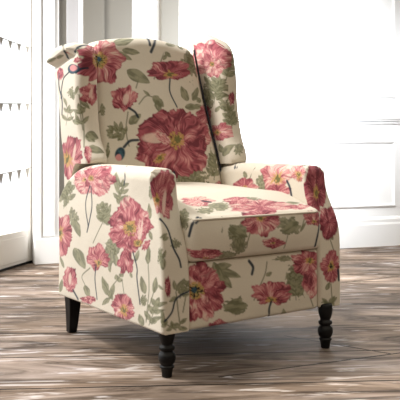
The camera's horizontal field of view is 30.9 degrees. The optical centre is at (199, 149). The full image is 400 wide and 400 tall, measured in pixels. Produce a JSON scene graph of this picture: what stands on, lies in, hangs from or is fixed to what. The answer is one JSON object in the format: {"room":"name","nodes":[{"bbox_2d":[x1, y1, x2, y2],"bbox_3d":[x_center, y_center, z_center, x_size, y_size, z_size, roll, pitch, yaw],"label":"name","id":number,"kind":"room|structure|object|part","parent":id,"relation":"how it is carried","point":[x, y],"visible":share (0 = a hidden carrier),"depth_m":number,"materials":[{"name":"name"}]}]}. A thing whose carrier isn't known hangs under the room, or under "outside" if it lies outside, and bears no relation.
{"room":"living room","nodes":[
{"label":"living room","id":0,"kind":"room"},
{"bbox_2d":[83,0,131,44],"bbox_3d":[-0.575,-0.684,4.420,0.301,2.700,0.132,0,0,-20],"label":"wall pier","id":1,"kind":"object","parent":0,"point":[102,19],"visible":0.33,"depth_m":4.37,"materials":[{"name":"beige paint"}]},
{"bbox_2d":[79,0,82,42],"bbox_3d":[-0.725,-0.684,4.359,0.024,2.700,0.104,0,0,-20],"label":"trim","id":2,"kind":"structure","parent":1,"relation":"attached to","point":[80,1],"depth_m":4.31,"materials":[{"name":"white paint"}]},
{"bbox_2d":[159,0,178,45],"bbox_3d":[-0.204,-0.684,4.564,0.111,2.700,0.120,0,0,-20],"label":"wall","id":3,"kind":"structure","parent":0,"point":[168,9],"depth_m":4.51,"materials":[{"name":"beige paint"}]},
{"bbox_2d":[132,0,158,39],"bbox_3d":[-0.349,-0.934,4.521,0.191,2.200,0.040,0,0,-20],"label":"window","id":4,"kind":"structure","parent":3,"relation":"in","point":[156,1],"depth_m":4.53,"materials":[{"name":"white paint"}]},
{"bbox_2d":[0,245,399,399],"bbox_3d":[0.240,0.691,2.197,8.000,0.050,6.200,0,0,-35],"label":"floor","id":5,"kind":"structure","parent":0,"point":[281,356],"depth_m":2.42,"materials":[{"name":"brown wood"}]},
{"bbox_2d":[0,260,31,271],"bbox_3d":[-1.134,0.660,3.902,0.064,0.012,0.860,0,0,16],"label":"trim","id":6,"kind":"structure","parent":5,"relation":"on","point":[28,262],"depth_m":4.10,"materials":[{"name":"black wood"}]},
{"bbox_2d":[32,0,58,264],"bbox_3d":[-0.915,-0.684,4.290,0.147,2.700,0.142,0,0,-20],"label":"trim","id":7,"kind":"structure","parent":5,"relation":"on","point":[45,13],"depth_m":4.24,"materials":[{"name":"white paint"}]},
{"bbox_2d":[0,0,31,269],"bbox_3d":[-1.126,-0.515,3.900,0.051,2.338,0.860,0,0,16],"label":"door","id":8,"kind":"structure","parent":7,"relation":"attached to","point":[15,246],"depth_m":4.26,"materials":[{"name":"white paint"}]},
{"bbox_3d":[-1.103,0.566,3.896,0.006,0.140,0.715,0,0,16],"label":"panel","id":9,"kind":"part","parent":8,"relation":"part of","materials":[{"name":"beige paint"}]},
{"bbox_2d":[0,167,31,183],"bbox_3d":[-1.095,0.160,3.894,0.005,0.115,0.765,0,0,16],"label":"garland","id":10,"kind":"object","parent":8,"relation":"hanging from","point":[27,169],"visible":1,"depth_m":4.06,"materials":[{"name":"grey fabric"}]},
{"bbox_2d":[0,103,31,111],"bbox_3d":[-1.095,-0.230,3.894,0.005,0.088,0.765,0,0,16],"label":"garland","id":11,"kind":"object","parent":8,"relation":"hanging from","point":[1,104],"visible":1,"depth_m":4.08,"materials":[{"name":"grey fabric"}]},
{"bbox_2d":[0,37,31,53],"bbox_3d":[-1.095,-0.615,3.894,0.005,0.112,0.765,0,0,16],"label":"garland","id":12,"kind":"object","parent":8,"relation":"hanging from","point":[1,38],"visible":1,"depth_m":4.06,"materials":[{"name":"grey fabric"}]},
{"bbox_2d":[59,0,65,198],"bbox_3d":[-0.827,-0.684,4.334,0.041,2.700,0.080,0,0,-20],"label":"trim","id":13,"kind":"structure","parent":5,"relation":"on","point":[62,3],"depth_m":4.29,"materials":[{"name":"beige paint"}]},
{"bbox_2d":[66,0,78,43],"bbox_3d":[-0.772,-0.684,4.349,0.071,2.700,0.090,0,0,-20],"label":"trim","id":14,"kind":"structure","parent":5,"relation":"on","point":[72,6],"depth_m":4.31,"materials":[{"name":"grey paint"}]},
{"bbox_2d":[47,33,339,377],"bbox_3d":[-0.058,0.086,2.621,0.739,1.161,0.902,0,0,-35],"label":"armchair","id":15,"kind":"object","parent":5,"relation":"on","point":[166,227],"visible":1,"depth_m":2.44,"materials":[{"name":"fabric"}]},
{"bbox_3d":[-0.465,0.594,2.647,0.049,0.145,0.051,0,0,-35],"label":"leg","id":16,"kind":"part","parent":15,"relation":"part of","materials":[{"name":"black wood"}]},
{"bbox_3d":[-0.276,0.288,2.385,0.107,0.481,0.724,0,0,-35],"label":"arm","id":17,"kind":"part","parent":15,"relation":"part of","materials":[{"name":"fabric"}]},
{"bbox_3d":[-0.198,-0.119,2.820,0.526,0.650,0.288,0,0,-35],"label":"backrest","id":18,"kind":"part","parent":15,"relation":"part of","materials":[{"name":"fabric"}]},
{"bbox_3d":[-0.097,0.591,2.129,0.052,0.150,0.052,0,0,-35],"label":"leg","id":19,"kind":"part","parent":15,"relation":"part of","materials":[{"name":"black wood"}]},
{"bbox_2d":[176,182,319,261],"bbox_3d":[0.033,0.225,2.492,0.534,0.210,0.576,0,0,-35],"label":"seat cushion","id":20,"kind":"object","parent":15,"relation":"on","point":[217,221],"depth_m":2.29,"materials":[{"name":"fabric"}]},
{"bbox_3d":[0.171,0.432,2.296,0.524,0.200,0.052,0,0,-35],"label":"footrest panel","id":21,"kind":"part","parent":15,"relation":"part of","materials":[{"name":"fabric"}]},
{"bbox_3d":[0.238,0.288,2.746,0.107,0.481,0.724,0,0,-35],"label":"arm","id":22,"kind":"part","parent":15,"relation":"part of","materials":[{"name":"fabric"}]},
{"bbox_3d":[0.422,0.591,2.442,0.052,0.150,0.052,0,0,-35],"label":"leg","id":23,"kind":"part","parent":15,"relation":"part of","materials":[{"name":"black wood"}]},
{"bbox_2d":[179,0,399,217],"bbox_3d":[0.777,-0.684,4.925,1.979,2.700,0.120,0,0,-20],"label":"wall","id":24,"kind":"structure","parent":0,"point":[321,46],"depth_m":4.87,"materials":[{"name":"white paint"}]},
{"bbox_2d":[190,0,395,208],"bbox_3d":[0.820,-0.719,4.869,1.876,2.230,0.014,0,0,-20],"label":"trim","id":25,"kind":"structure","parent":24,"relation":"attached to","point":[393,95],"depth_m":4.94,"materials":[{"name":"white paint"}]},
{"bbox_2d":[238,110,399,124],"bbox_3d":[0.803,-0.216,4.852,1.979,0.075,0.035,0,0,-20],"label":"trim","id":26,"kind":"structure","parent":24,"relation":"attached to","point":[268,116],"depth_m":4.84,"materials":[{"name":"white paint"}]},
{"bbox_2d":[337,216,399,247],"bbox_3d":[0.801,0.564,4.858,1.979,0.205,0.022,0,0,-20],"label":"baseboard","id":27,"kind":"structure","parent":24,"relation":"attached to","point":[354,232],"depth_m":4.98,"materials":[{"name":"white paint"}]}
]}

